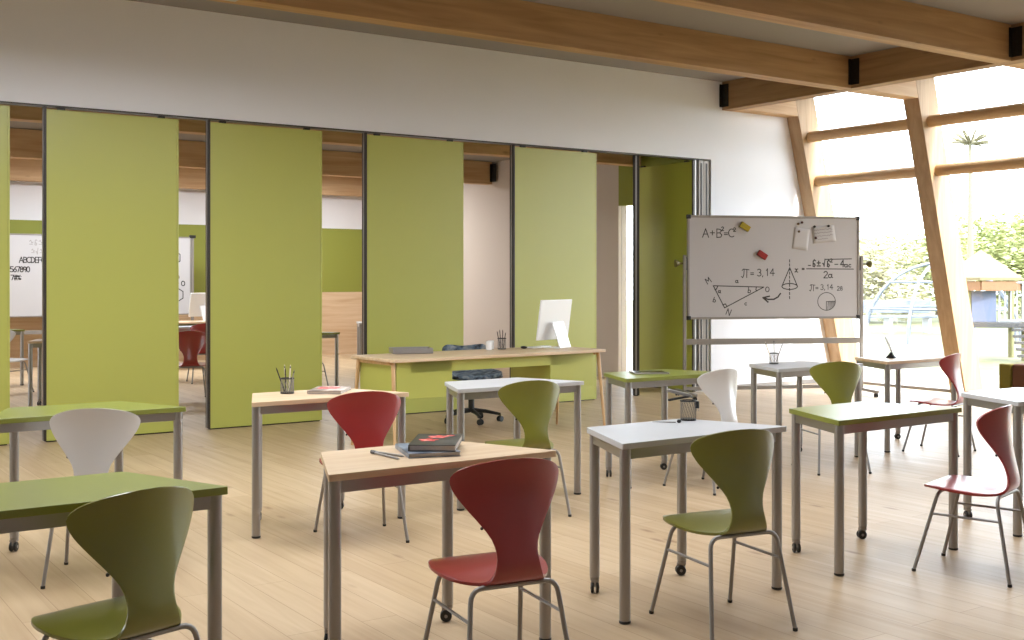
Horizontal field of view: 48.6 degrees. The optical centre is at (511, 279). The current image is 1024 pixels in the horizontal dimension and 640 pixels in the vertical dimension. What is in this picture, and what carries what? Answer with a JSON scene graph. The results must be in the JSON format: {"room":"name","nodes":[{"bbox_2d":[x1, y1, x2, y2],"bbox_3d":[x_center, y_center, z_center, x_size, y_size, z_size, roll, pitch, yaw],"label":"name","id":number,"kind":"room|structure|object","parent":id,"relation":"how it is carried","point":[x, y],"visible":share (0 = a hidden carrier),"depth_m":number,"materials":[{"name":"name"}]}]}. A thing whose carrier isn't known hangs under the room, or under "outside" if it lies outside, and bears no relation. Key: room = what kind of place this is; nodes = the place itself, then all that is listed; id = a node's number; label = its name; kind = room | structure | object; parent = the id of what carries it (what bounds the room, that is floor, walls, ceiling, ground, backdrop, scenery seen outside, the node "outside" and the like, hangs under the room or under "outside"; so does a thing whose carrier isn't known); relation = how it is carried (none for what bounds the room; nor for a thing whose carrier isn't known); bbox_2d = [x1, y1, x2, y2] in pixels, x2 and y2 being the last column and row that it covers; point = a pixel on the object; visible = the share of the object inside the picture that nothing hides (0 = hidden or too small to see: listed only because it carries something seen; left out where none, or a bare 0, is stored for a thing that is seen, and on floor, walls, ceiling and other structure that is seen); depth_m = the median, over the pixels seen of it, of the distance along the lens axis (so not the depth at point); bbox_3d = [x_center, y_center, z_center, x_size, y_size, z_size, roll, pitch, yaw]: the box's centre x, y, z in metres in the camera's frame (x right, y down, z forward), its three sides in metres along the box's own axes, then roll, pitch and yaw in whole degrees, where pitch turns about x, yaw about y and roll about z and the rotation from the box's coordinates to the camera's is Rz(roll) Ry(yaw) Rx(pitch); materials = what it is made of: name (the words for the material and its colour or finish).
{"room":"classroom","nodes":[
{"label":"classroom","id":0,"kind":"room"},
{"bbox_2d":[10,181,361,228],"bbox_3d":[-9.207,-0.287,17.308,16.500,3.400,0.150,0,0,-35],"label":"wall","id":1,"kind":"structure","parent":0,"point":[338,212],"depth_m":19.74,"materials":[{"name":"white paint"}]},
{"bbox_2d":[10,220,361,292],"bbox_3d":[-9.226,-0.352,17.195,16.340,1.190,0.015,0,0,-35],"label":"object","id":2,"kind":"structure","parent":1,"relation":"attached to","point":[341,248],"depth_m":21.21,"materials":[{"name":"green paint"}]},
{"bbox_2d":[10,292,361,367],"bbox_3d":[-9.221,0.828,17.189,16.340,1.170,0.030,0,0,-35],"label":"wainscoting","id":3,"kind":"structure","parent":1,"relation":"attached to","point":[341,311],"depth_m":21.20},
{"bbox_2d":[10,121,509,161],"bbox_3d":[-5.955,-1.997,14.180,18.700,0.140,8.993,0,0,-35],"label":"ceiling","id":4,"kind":"structure","parent":0,"point":[13,124],"depth_m":16.48,"materials":[{"name":"grey paint"}]},
{"bbox_2d":[10,158,361,196],"bbox_3d":[-9.133,-1.740,17.025,16.300,0.365,0.180,0,0,-35],"label":"ceiling beam","id":5,"kind":"structure","parent":4,"relation":"attached to","point":[29,170],"depth_m":19.46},
{"bbox_2d":[10,128,491,184],"bbox_3d":[-7.088,-1.740,14.062,16.300,0.365,0.180,0,0,-35],"label":"ceiling beam","id":6,"kind":"structure","parent":4,"relation":"attached to","point":[24,143],"depth_m":15.88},
{"bbox_2d":[490,164,495,181],"bbox_3d":[-0.311,-1.740,18.546,0.050,0.295,0.115,0,0,-35],"label":"shoe","id":7,"kind":"object","parent":6,"relation":"attached to","point":[492,166],"visible":1,"depth_m":18.56,"materials":[{"name":"black metal"}]},
{"bbox_2d":[0,104,640,166],"bbox_3d":[-4.987,-1.740,11.016,16.300,0.365,0.180,0,0,-35],"label":"ceiling beam","id":8,"kind":"structure","parent":4,"relation":"attached to","point":[17,113],"depth_m":13.02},
{"bbox_2d":[0,0,875,384],"bbox_3d":[-2.947,-0.547,10.647,19.640,3.920,0.160,0,0,-35],"label":"wall","id":9,"kind":"structure","parent":0,"point":[119,55],"depth_m":11.78,"materials":[{"name":"white paint"}]},
{"bbox_2d":[0,105,9,445],"bbox_3d":[-4.768,-0.042,9.339,1.164,2.906,0.079,0,0,-35],"label":"partition panel","id":10,"kind":"object","parent":9,"relation":"hanging from","point":[4,110],"visible":0.94,"depth_m":9.61,"materials":[{"name":"green laminate"}]},
{"bbox_2d":[42,106,178,441],"bbox_3d":[-3.581,-0.042,10.158,1.179,2.906,0.079,0,0,-35],"label":"partition panel","id":11,"kind":"object","parent":9,"relation":"hanging from","point":[110,182],"visible":0.81,"depth_m":10.11,"materials":[{"name":"green laminate"}]},
{"bbox_2d":[206,120,321,428],"bbox_3d":[-2.389,-0.042,10.980,1.164,2.906,0.079,0,0,-35],"label":"partition panel","id":12,"kind":"object","parent":9,"relation":"hanging from","point":[264,184],"visible":1,"depth_m":10.91,"materials":[{"name":"green laminate"}]},
{"bbox_2d":[0,101,710,160],"bbox_3d":[-4.184,-1.502,9.754,16.190,0.013,0.104,0,0,-35],"label":"trim","id":13,"kind":"structure","parent":9,"relation":"attached to","point":[1,102],"depth_m":11.28,"materials":[{"name":"grey metal"}]},
{"bbox_2d":[362,133,463,414],"bbox_3d":[-1.031,-0.042,11.917,1.184,2.906,0.079,0,0,-35],"label":"partition panel","id":14,"kind":"object","parent":9,"relation":"hanging from","point":[413,189],"visible":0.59,"depth_m":11.87,"materials":[{"name":"green laminate"}]},
{"bbox_2d":[510,145,595,401],"bbox_3d":[0.479,-0.042,12.959,1.184,2.906,0.079,0,0,-35],"label":"partition panel","id":15,"kind":"object","parent":9,"relation":"hanging from","point":[553,192],"visible":0.77,"depth_m":12.90,"materials":[{"name":"green laminate"}]},
{"bbox_2d":[633,155,638,395],"bbox_3d":[1.550,-0.042,14.192,0.079,2.906,1.034,0,0,6],"label":"partition panel","id":16,"kind":"object","parent":9,"relation":"hanging from","point":[635,157],"visible":0.8,"depth_m":13.68,"materials":[{"name":"grey metal"}]},
{"bbox_2d":[639,160,696,391],"bbox_3d":[1.972,-0.042,14.651,0.079,2.906,1.134,0,0,-35],"label":"partition panel","id":17,"kind":"object","parent":9,"relation":"hanging from","point":[667,193],"visible":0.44,"depth_m":14.61,"materials":[{"name":"green laminate"}]},
{"bbox_2d":[697,160,703,390],"bbox_3d":[2.067,-0.046,14.697,0.084,2.894,1.106,0,0,-35],"label":"panel","id":18,"kind":"object","parent":9,"relation":"hanging from","point":[700,163],"visible":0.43,"depth_m":14.24,"materials":[{"name":"grey metal"}]},
{"bbox_2d":[704,161,708,370],"bbox_3d":[2.141,-0.046,14.748,0.084,2.894,1.106,0,0,-35],"label":"panel","id":19,"kind":"object","parent":9,"relation":"hanging from","point":[706,163],"visible":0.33,"depth_m":14.29,"materials":[{"name":"grey metal"}]},
{"bbox_2d":[737,379,815,385],"bbox_3d":[3.465,1.385,14.965,2.300,0.055,0.012,0,0,-35],"label":"baseboard","id":20,"kind":"structure","parent":9,"relation":"attached to","point":[808,381],"depth_m":15.09,"materials":[{"name":"grey paint"}]},
{"bbox_2d":[787,98,858,362],"bbox_3d":[4.221,-0.547,15.371,1.413,3.920,0.200,0,0,-35],"label":"wooden column","id":21,"kind":"structure","parent":9,"relation":"in","point":[809,159],"depth_m":15.15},
{"bbox_2d":[0,354,1023,639],"bbox_3d":[-1.296,1.473,7.822,19.150,0.120,24.750,0,0,-35],"label":"floor","id":22,"kind":"structure","parent":0,"point":[273,583],"depth_m":5.99,"materials":[{"name":"wood"}]},
{"bbox_2d":[10,329,24,384],"bbox_3d":[-7.017,1.042,15.015,0.973,0.743,0.489,0,0,-35],"label":"table","id":23,"kind":"object","parent":22,"relation":"on","point":[20,332],"visible":0.44,"depth_m":15.08,"materials":[{"name":"metal"}]},
{"bbox_2d":[10,330,33,391],"bbox_3d":[-6.245,1.006,14.036,0.421,0.814,0.465,0,0,20],"label":"shell chair","id":24,"kind":"object","parent":22,"relation":"on","point":[12,333],"visible":0.4,"depth_m":13.97,"materials":[{"name":"white plastic"}]},
{"bbox_2d":[10,233,41,334],"bbox_3d":[-7.726,0.338,17.540,2.190,2.150,0.650,0,0,-35],"label":"whiteboard","id":25,"kind":"object","parent":22,"relation":"on","point":[25,249],"visible":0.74,"depth_m":17.67,"materials":[{"name":"grey ceramic"}]},
{"bbox_2d":[27,339,41,406],"bbox_3d":[-4.941,1.042,12.657,0.973,0.743,0.489,0,0,-35],"label":"table","id":26,"kind":"object","parent":22,"relation":"on","point":[37,343],"visible":0.5,"depth_m":12.24,"materials":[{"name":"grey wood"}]},
{"bbox_2d":[40,408,140,588],"bbox_3d":[-1.975,1.006,5.422,0.421,0.814,0.465,0,0,-9],"label":"shell chair","id":27,"kind":"object","parent":22,"relation":"on","point":[91,439],"visible":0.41,"depth_m":5.27,"materials":[{"name":"white wood"}]},
{"bbox_2d":[0,401,185,550],"bbox_3d":[-2.246,1.042,5.869,0.973,0.743,0.489,0,0,-35],"label":"table","id":28,"kind":"object","parent":22,"relation":"on","point":[14,420],"visible":0.56,"depth_m":5.88,"materials":[{"name":"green laminate"}]},
{"bbox_2d":[0,472,227,639],"bbox_3d":[-1.455,1.042,3.587,0.973,0.743,0.489,0,0,-35],"label":"table","id":29,"kind":"object","parent":22,"relation":"on","point":[28,505],"visible":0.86,"depth_m":3.64,"materials":[{"name":"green laminate"}]},
{"bbox_2d":[31,486,199,639],"bbox_3d":[-1.162,1.006,3.347,0.465,0.814,0.421,0,0,40],"label":"shell chair","id":30,"kind":"object","parent":22,"relation":"on","point":[138,537],"visible":1,"depth_m":3.23,"materials":[{"name":"plastic"}]},
{"bbox_2d":[179,326,190,331],"bbox_3d":[-4.470,1.042,16.166,0.973,0.743,0.489,0,0,-35],"label":"table","id":31,"kind":"object","parent":22,"relation":"on","point":[181,328],"visible":0.02,"depth_m":15.82,"materials":[{"name":"grey laminate"}]},
{"bbox_2d":[179,235,195,320],"bbox_3d":[-6.060,0.338,18.568,1.800,2.150,0.650,0,0,-35],"label":"whiteboard","id":32,"kind":"object","parent":22,"relation":"on","point":[186,244],"visible":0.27,"depth_m":19.00,"materials":[{"name":"grey ceramic"}]},
{"bbox_2d":[179,331,205,396],"bbox_3d":[-3.784,1.006,13.304,0.421,0.814,0.465,0,0,-20],"label":"shell chair","id":33,"kind":"object","parent":22,"relation":"on","point":[191,343],"visible":0.82,"depth_m":13.16,"materials":[{"name":"red plastic"}]},
{"bbox_2d":[179,320,205,325],"bbox_3d":[-4.618,1.042,18.317,2.281,0.744,0.722,0,0,-35],"label":"desk","id":34,"kind":"object","parent":22,"relation":"on","point":[193,322],"visible":0.05,"depth_m":17.68,"materials":[{"name":"brown wood"}]},
{"bbox_2d":[188,293,205,321],"bbox_3d":[-4.877,0.443,17.998,0.183,0.453,0.530,0,0,35],"label":"desktop computer","id":35,"kind":"object","parent":34,"relation":"on","point":[197,307],"visible":0.62,"depth_m":17.91,"materials":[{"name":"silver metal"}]},
{"bbox_2d":[186,323,205,383],"bbox_3d":[-4.219,1.006,15.555,0.421,0.814,0.465,0,0,-25],"label":"shell chair","id":36,"kind":"object","parent":22,"relation":"on","point":[198,327],"visible":0.34,"depth_m":15.39,"materials":[{"name":"red plastic"}]},
{"bbox_2d":[252,388,408,538],"bbox_3d":[-1.147,1.042,6.625,0.973,0.743,0.489,0,0,-35],"label":"table","id":37,"kind":"object","parent":22,"relation":"on","point":[299,401],"visible":0.72,"depth_m":6.36,"materials":[{"name":"brown wood"}]},
{"bbox_2d":[280,377,293,393],"bbox_3d":[-1.317,0.624,6.642,0.085,0.091,0.085,0,0,-35],"label":"pencil cup","id":38,"kind":"object","parent":37,"relation":"on","point":[283,378],"visible":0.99,"depth_m":6.62,"materials":[{"name":"black metal"}]},
{"bbox_2d":[307,386,350,393],"bbox_3d":[-1.085,0.659,6.741,0.200,0.021,0.290,0,0,3],"label":"book","id":39,"kind":"object","parent":37,"relation":"on","point":[319,389],"visible":1,"depth_m":6.67,"materials":[{"name":"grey paper"}]},
{"bbox_2d":[322,332,339,385],"bbox_3d":[-2.702,1.042,14.202,0.973,0.743,0.489,0,0,-35],"label":"table","id":40,"kind":"object","parent":22,"relation":"on","point":[335,335],"visible":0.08,"depth_m":14.26,"materials":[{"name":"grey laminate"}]},
{"bbox_2d":[356,321,361,354],"bbox_3d":[-2.078,1.042,17.840,0.973,0.743,0.489,0,0,-35],"label":"table","id":41,"kind":"object","parent":22,"relation":"on","point":[359,324],"visible":0.2,"depth_m":17.39,"materials":[{"name":"grey laminate"}]},
{"bbox_2d":[313,391,409,542],"bbox_3d":[-0.829,1.006,6.207,0.421,0.814,0.465,0,0,-23],"label":"shell chair","id":42,"kind":"object","parent":22,"relation":"on","point":[366,417],"visible":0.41,"depth_m":6.06,"materials":[{"name":"red wood"}]},
{"bbox_2d":[321,441,555,639],"bbox_3d":[-0.364,1.042,4.358,0.973,0.743,0.489,0,0,-35],"label":"table","id":43,"kind":"object","parent":22,"relation":"on","point":[349,470],"visible":0.89,"depth_m":4.21,"materials":[{"name":"brown wood"}]},
{"bbox_2d":[370,451,399,458],"bbox_3d":[-0.478,0.665,4.277,0.010,0.010,0.205,0,0,-37],"label":"pen","id":44,"kind":"object","parent":43,"relation":"on","point":[372,452],"visible":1,"depth_m":4.28,"materials":[{"name":"grey"}]},
{"bbox_2d":[370,450,403,456],"bbox_3d":[-0.474,0.665,4.320,0.186,0.010,0.010,0,0,41],"label":"pen","id":45,"kind":"object","parent":43,"relation":"on","point":[386,453],"visible":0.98,"depth_m":4.31,"materials":[{"name":"grey"}]},
{"bbox_2d":[395,443,460,457],"bbox_3d":[-0.329,0.660,4.390,0.200,0.018,0.270,0,0,-17],"label":"book","id":46,"kind":"object","parent":43,"relation":"on","point":[402,447],"visible":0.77,"depth_m":4.28,"materials":[{"name":"grey paper"}]},
{"bbox_2d":[408,434,462,451],"bbox_3d":[-0.296,0.638,4.436,0.180,0.025,0.310,0,0,2],"label":"book","id":47,"kind":"object","parent":46,"relation":"on","point":[421,442],"visible":1,"depth_m":4.35,"materials":[{"name":"grey paper"}]},
{"bbox_2d":[419,438,438,440],"bbox_3d":[-0.325,0.626,4.421,0.078,0.001,0.076,0,0,2],"label":"picture","id":48,"kind":"object","parent":47,"relation":"on","point":[420,439],"depth_m":4.42},
{"bbox_2d":[428,435,448,437],"bbox_3d":[-0.293,0.626,4.510,0.083,0.001,0.081,0,0,2],"label":"picture","id":49,"kind":"object","parent":47,"relation":"on","point":[429,436],"depth_m":4.51},
{"bbox_2d":[442,344,503,424],"bbox_3d":[-0.400,1.036,11.245,0.608,0.755,0.651,0,0,-18],"label":"office chair","id":50,"kind":"object","parent":22,"relation":"on","point":[478,374],"visible":0.62,"depth_m":11.22,"materials":[{"name":"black fabric"}]},
{"bbox_2d":[351,346,605,444],"bbox_3d":[-0.252,1.031,10.067,2.282,0.766,0.722,0,0,-37],"label":"desk","id":51,"kind":"object","parent":22,"relation":"on","point":[424,375],"visible":0.84,"depth_m":9.62,"materials":[{"name":"brown wood"}]},
{"bbox_2d":[389,347,432,353],"bbox_3d":[-0.884,0.621,9.911,0.351,0.045,0.251,0,0,-15],"label":"tray","id":52,"kind":"object","parent":51,"relation":"on","point":[394,350],"visible":1,"depth_m":9.80,"materials":[{"name":"silver metal"}]},
{"bbox_2d":[486,341,492,349],"bbox_3d":[-0.208,0.608,10.340,0.062,0.078,0.062,0,0,-35],"label":"cup","id":53,"kind":"object","parent":51,"relation":"on","point":[488,343],"visible":1,"depth_m":10.31,"materials":[{"name":"ceramic"}]},
{"bbox_2d":[497,338,505,349],"bbox_3d":[-0.094,0.595,10.456,0.085,0.103,0.085,0,0,-35],"label":"pencil cup","id":54,"kind":"object","parent":51,"relation":"on","point":[499,339],"visible":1,"depth_m":10.43,"materials":[{"name":"black metal"}]},
{"bbox_2d":[536,299,571,348],"bbox_3d":[0.429,0.420,10.677,0.183,0.453,0.530,0,0,35],"label":"desktop computer","id":55,"kind":"object","parent":51,"relation":"on","point":[554,315],"visible":1,"depth_m":10.64,"materials":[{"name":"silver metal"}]},
{"bbox_2d":[423,458,568,639],"bbox_3d":[-0.057,1.006,3.933,0.421,0.814,0.465,0,0,-26],"label":"shell chair","id":56,"kind":"object","parent":22,"relation":"on","point":[511,499],"visible":1,"depth_m":3.79,"materials":[{"name":"red wood"}]},
{"bbox_2d":[445,377,583,510],"bbox_3d":[-0.064,1.042,7.370,0.973,0.743,0.489,0,0,-35],"label":"table","id":57,"kind":"object","parent":22,"relation":"on","point":[483,388],"visible":0.45,"depth_m":7.37,"materials":[{"name":"grey laminate"}]},
{"bbox_2d":[485,380,571,516],"bbox_3d":[0.070,1.006,6.864,0.421,0.814,0.465,0,0,-25],"label":"shell chair","id":58,"kind":"object","parent":22,"relation":"on","point":[532,403],"visible":0.79,"depth_m":6.71,"materials":[{"name":"plastic"}]},
{"bbox_2d":[604,369,710,487],"bbox_3d":[1.033,1.042,8.084,0.973,0.743,0.489,0,0,-35],"label":"table","id":59,"kind":"object","parent":22,"relation":"on","point":[627,380],"visible":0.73,"depth_m":7.95,"materials":[{"name":"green laminate"}]},
{"bbox_2d":[629,371,668,373],"bbox_3d":[0.975,0.664,8.071,0.250,0.011,0.190,0,0,-7],"label":"tablet","id":60,"kind":"object","parent":59,"relation":"on","point":[633,372],"visible":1,"depth_m":8.00,"materials":[{"name":"grey paint"}]},
{"bbox_2d":[587,419,786,624],"bbox_3d":[0.714,1.042,5.090,0.973,0.743,0.489,0,0,-35],"label":"table","id":61,"kind":"object","parent":22,"relation":"on","point":[628,441],"visible":0.97,"depth_m":5.09,"materials":[{"name":"grey laminate"}]},
{"bbox_2d":[680,399,696,420],"bbox_3d":[0.837,0.622,5.382,0.081,0.095,0.081,0,0,-35],"label":"pencil cup","id":62,"kind":"object","parent":61,"relation":"on","point":[686,418],"visible":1,"depth_m":5.36,"materials":[{"name":"black metal"}]},
{"bbox_2d":[680,417,695,420],"bbox_3d":[0.837,0.665,5.382,0.076,0.008,0.076,0,0,-35],"label":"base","id":63,"kind":"object","parent":62,"relation":"attached to","point":[686,418],"depth_m":5.36,"materials":[{"name":"black metal"}]},
{"bbox_2d":[663,369,737,495],"bbox_3d":[1.335,1.006,7.706,0.421,0.814,0.465,0,0,-40],"label":"shell chair","id":64,"kind":"object","parent":22,"relation":"on","point":[720,386],"visible":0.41,"depth_m":7.56,"materials":[{"name":"plastic"}]},
{"bbox_2d":[649,429,797,639],"bbox_3d":[0.863,1.006,4.673,0.421,0.814,0.465,0,0,-25],"label":"shell chair","id":65,"kind":"object","parent":22,"relation":"on","point":[738,462],"visible":1,"depth_m":4.53,"materials":[{"name":"green wood"}]},
{"bbox_2d":[674,214,878,399],"bbox_3d":[3.178,0.322,13.651,2.516,2.182,0.700,0,0,-10],"label":"whiteboard","id":66,"kind":"object","parent":22,"relation":"on","point":[726,278],"visible":0.94,"depth_m":13.68,"materials":[{"name":"grey ceramic"}]},
{"bbox_2d":[739,222,750,231],"bbox_3d":[2.795,-0.627,13.602,0.139,0.122,0.036,0,0,-11],"label":"eraser","id":67,"kind":"object","parent":66,"relation":"attached to","point":[744,226],"visible":1,"depth_m":13.59,"materials":[{"name":"yellow fabric"}]},
{"bbox_2d":[756,250,767,259],"bbox_3d":[3.011,-0.291,13.642,0.139,0.122,0.036,0,0,-11],"label":"eraser","id":68,"kind":"object","parent":66,"relation":"attached to","point":[760,253],"visible":1,"depth_m":13.63,"materials":[{"name":"red fabric"}]},
{"bbox_2d":[792,227,809,250],"bbox_3d":[3.504,-0.487,13.743,0.234,0.285,0.015,0,0,-11],"label":"note","id":69,"kind":"object","parent":66,"relation":"attached to","point":[800,240],"visible":1,"depth_m":13.75,"materials":[{"name":"grey paper"}]},
{"bbox_2d":[811,225,835,243],"bbox_3d":[3.794,-0.546,13.796,0.319,0.230,0.016,0,0,-10],"label":"note","id":70,"kind":"object","parent":66,"relation":"attached to","point":[823,234],"visible":1,"depth_m":13.80,"materials":[{"name":"grey paper"}]},
{"bbox_2d":[749,361,862,456],"bbox_3d":[2.249,1.042,8.924,0.973,0.743,0.489,0,0,-35],"label":"table","id":71,"kind":"object","parent":22,"relation":"on","point":[798,369],"visible":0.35,"depth_m":8.90,"materials":[{"name":"grey laminate"}]},
{"bbox_2d":[769,352,778,363],"bbox_3d":[2.067,0.625,8.948,0.077,0.088,0.077,0,0,-35],"label":"pencil cup","id":72,"kind":"object","parent":71,"relation":"on","point":[772,353],"visible":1,"depth_m":8.92,"materials":[{"name":"black metal"}]},
{"bbox_2d":[801,361,871,475],"bbox_3d":[2.364,1.006,8.415,0.421,0.814,0.465,0,0,-11],"label":"shell chair","id":73,"kind":"object","parent":22,"relation":"on","point":[839,380],"visible":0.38,"depth_m":8.26,"materials":[{"name":"plastic"}]},
{"bbox_2d":[789,402,961,575],"bbox_3d":[1.811,1.042,5.843,0.973,0.743,0.489,0,0,-35],"label":"table","id":74,"kind":"object","parent":22,"relation":"on","point":[840,419],"visible":0.99,"depth_m":5.83,"materials":[{"name":"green laminate"}]},
{"bbox_2d":[855,355,956,452],"bbox_3d":[3.313,1.042,9.689,0.973,0.743,0.489,0,0,-35],"label":"table","id":75,"kind":"object","parent":22,"relation":"on","point":[900,362],"visible":0.55,"depth_m":9.50,"materials":[{"name":"brown wood"}]},
{"bbox_2d":[863,379,949,391],"bbox_3d":[5.171,1.395,14.922,0.360,0.035,1.618,0,0,-35],"label":"window sill","id":76,"kind":"structure","parent":22,"relation":"on","point":[865,381],"depth_m":14.69,"materials":[{"name":"grey paint"}]},
{"bbox_2d":[902,353,975,456],"bbox_3d":[3.506,1.006,9.306,0.465,0.814,0.421,0,0,40],"label":"shell chair","id":77,"kind":"object","parent":22,"relation":"on","point":[950,364],"visible":0.93,"depth_m":9.18,"materials":[{"name":"plastic"}]},
{"bbox_2d":[912,405,1023,587],"bbox_3d":[2.243,1.006,5.496,0.465,0.814,0.421,0,0,40],"label":"shell chair","id":78,"kind":"object","parent":22,"relation":"on","point":[994,426],"visible":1,"depth_m":5.37,"materials":[{"name":"red wood"}]},
{"bbox_2d":[961,387,1023,536],"bbox_3d":[3.027,1.042,6.661,0.973,0.743,0.489,0,0,-35],"label":"table","id":79,"kind":"object","parent":22,"relation":"on","point":[993,399],"visible":0.83,"depth_m":6.53,"materials":[{"name":"grey laminate"}]},
{"bbox_2d":[999,362,1023,388],"bbox_3d":[5.720,1.163,12.231,0.612,0.500,0.640,0,0,-35],"label":"pouf","id":80,"kind":"object","parent":22,"relation":"on","point":[1011,375],"visible":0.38,"depth_m":12.22,"materials":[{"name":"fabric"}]},
{"bbox_2d":[464,160,626,377],"bbox_3d":[-0.433,-0.287,18.987,0.150,3.400,7.050,0,0,-35],"label":"wall","id":81,"kind":"structure","parent":0,"point":[486,207],"depth_m":18.35,"materials":[{"name":"beige paint"}]},
{"bbox_2d":[619,156,691,205],"bbox_3d":[2.086,-1.482,15.335,0.150,0.890,1.823,0,0,-35],"label":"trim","id":82,"kind":"structure","parent":81,"relation":"attached to","point":[625,172],"depth_m":15.85,"materials":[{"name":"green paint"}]},
{"bbox_2d":[129,0,1023,81],"bbox_3d":[0.887,-2.582,3.866,18.250,0.150,15.757,0,0,-35],"label":"ceiling","id":83,"kind":"structure","parent":0,"point":[1011,12],"depth_m":11.17,"materials":[{"name":"grey paint"}]},
{"bbox_2d":[210,0,850,89],"bbox_3d":[-2.980,-2.327,8.185,16.390,0.360,0.180,0,0,-35],"label":"ceiling beam","id":84,"kind":"structure","parent":83,"relation":"attached to","point":[519,22],"depth_m":10.62,"materials":[{"name":"wood"}]},
{"bbox_2d":[733,101,797,117],"bbox_3d":[3.292,-2.327,14.731,1.029,0.360,0.200,0,0,-35],"label":"ceiling beam","id":85,"kind":"structure","parent":83,"relation":"attached to","point":[787,109],"depth_m":14.75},
{"bbox_2d":[653,0,1010,63],"bbox_3d":[-1.878,-2.327,6.589,16.390,0.360,0.180,0,0,-35],"label":"ceiling beam","id":86,"kind":"structure","parent":83,"relation":"attached to","point":[901,23],"depth_m":10.11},
{"bbox_2d":[722,22,1023,110],"bbox_3d":[7.101,-2.327,8.153,0.170,0.360,15.357,0,0,-35],"label":"ceiling beam","id":87,"kind":"structure","parent":83,"relation":"attached to","point":[896,65],"depth_m":12.48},
{"bbox_2d":[719,84,728,106],"bbox_3d":[2.684,-2.327,14.359,0.050,0.290,0.115,0,0,-35],"label":"shoe","id":88,"kind":"object","parent":87,"relation":"attached to","point":[723,88],"visible":1,"depth_m":14.38,"materials":[{"name":"black metal"}]},
{"bbox_2d":[848,58,858,84],"bbox_3d":[3.828,-2.327,12.700,0.050,0.290,0.115,0,0,-35],"label":"shoe","id":89,"kind":"object","parent":87,"relation":"attached to","point":[853,64],"visible":1,"depth_m":12.72,"materials":[{"name":"black metal"}]},
{"bbox_2d":[1009,26,1021,56],"bbox_3d":[4.930,-2.327,11.104,0.050,0.290,0.115,0,0,-35],"label":"shoe","id":90,"kind":"object","parent":87,"relation":"attached to","point":[1015,33],"visible":1,"depth_m":11.12,"materials":[{"name":"black metal"}]},
{"bbox_2d":[850,81,917,99],"bbox_3d":[4.329,-2.327,13.228,1.029,0.360,0.215,0,0,-35],"label":"ceiling beam","id":91,"kind":"structure","parent":83,"relation":"attached to","point":[906,90],"depth_m":13.24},
{"bbox_2d":[1006,62,1023,69],"bbox_3d":[5.431,-2.327,11.631,1.029,0.360,0.215,0,0,-35],"label":"ceiling beam","id":92,"kind":"structure","parent":83,"relation":"attached to","point":[1018,65],"depth_m":11.45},
{"bbox_2d":[666,389,692,400],"bbox_3d":[0.794,0.547,5.369,0.126,0.059,0.024,0,0,-5],"label":"stapler","id":93,"kind":"object","parent":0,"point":[684,395],"visible":1,"depth_m":5.36,"materials":[{"name":"black plastic"}]},
{"bbox_2d":[806,78,1023,391],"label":"window","id":94,"kind":"structure","parent":0,"point":[927,144],"depth_m":13.77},
{"label":"outside","id":95,"kind":"structure","parent":0,"visible":0},
{"bbox_2d":[627,347,998,389],"bbox_3d":[7.780,1.452,13.871,2.640,0.039,30.000,0,0,-35],"label":"terrace","id":96,"kind":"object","parent":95,"point":[909,375],"depth_m":16.51,"materials":[{"name":"brown"}]},
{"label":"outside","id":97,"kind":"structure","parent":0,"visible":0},
{"bbox_2d":[627,296,1023,374],"bbox_3d":[36.697,1.543,37.464,77.040,0.140,100.000,0,0,-35],"label":"lawn","id":98,"kind":"structure","parent":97,"point":[992,343],"depth_m":27.21,"materials":[{"name":"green plant"}]},
{"bbox_2d":[860,228,922,299],"bbox_3d":[17.740,-0.421,54.788,4.864,4.003,5.940,0,0,1],"label":"tree","id":99,"kind":"object","parent":98,"relation":"on","point":[884,233],"visible":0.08,"depth_m":53.87,"materials":[{"name":"green plant"}]},
{"bbox_2d":[860,235,932,322],"bbox_3d":[12.306,0.012,38.944,4.781,3.134,4.688,0,0,-35],"label":"tree","id":100,"kind":"object","parent":98,"relation":"on","point":[876,275],"visible":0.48,"depth_m":38.38,"materials":[{"name":"green plant"}]},
{"bbox_2d":[863,300,937,332],"bbox_3d":[10.278,1.026,31.010,2.600,0.895,0.470,0,0,-5],"label":"garden bench","id":101,"kind":"object","parent":98,"relation":"on","point":[926,319],"visible":0.56,"depth_m":31.16,"materials":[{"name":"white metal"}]},
{"bbox_2d":[871,227,985,314],"bbox_3d":[17.131,-0.330,45.959,5.168,3.820,4.340,0,0,-35],"label":"tree","id":102,"kind":"object","parent":98,"relation":"on","point":[960,231],"visible":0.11,"depth_m":45.57,"materials":[{"name":"green plant"}]},
{"bbox_2d":[865,262,1020,345],"bbox_3d":[10.191,0.527,26.999,3.484,1.898,3.484,0,0,20],"label":"dome","id":103,"kind":"object","parent":98,"relation":"on","point":[872,307],"visible":0.44,"depth_m":26.71,"materials":[{"name":"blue metal"}]},
{"bbox_2d":[913,208,1023,280],"bbox_3d":[22.849,-0.952,56.175,5.491,5.069,5.616,0,0,-35],"label":"tree","id":104,"kind":"object","parent":98,"relation":"on","point":[979,219],"visible":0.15,"depth_m":55.31,"materials":[{"name":"green plant"}]},
{"bbox_2d":[948,128,994,280],"bbox_3d":[12.159,-1.248,30.016,1.138,5.443,1.160,0,0,-35],"label":"palm tree","id":105,"kind":"object","parent":98,"relation":"on","point":[965,140],"visible":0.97,"depth_m":29.95,"materials":[{"name":"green plant"}]},
{"bbox_2d":[924,218,1023,317],"bbox_3d":[17.305,-0.255,38.976,5.073,3.669,5.574,0,0,-35],"label":"tree","id":106,"kind":"object","parent":98,"relation":"on","point":[1009,257],"visible":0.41,"depth_m":38.77,"materials":[{"name":"green plant"}]},
{"bbox_2d":[963,250,1023,360],"bbox_3d":[8.895,0.463,20.895,2.011,2.020,1.579,0,0,36],"label":"tower","id":107,"kind":"structure","parent":98,"relation":"on","point":[980,266],"depth_m":20.50,"materials":[{"name":"brown"}]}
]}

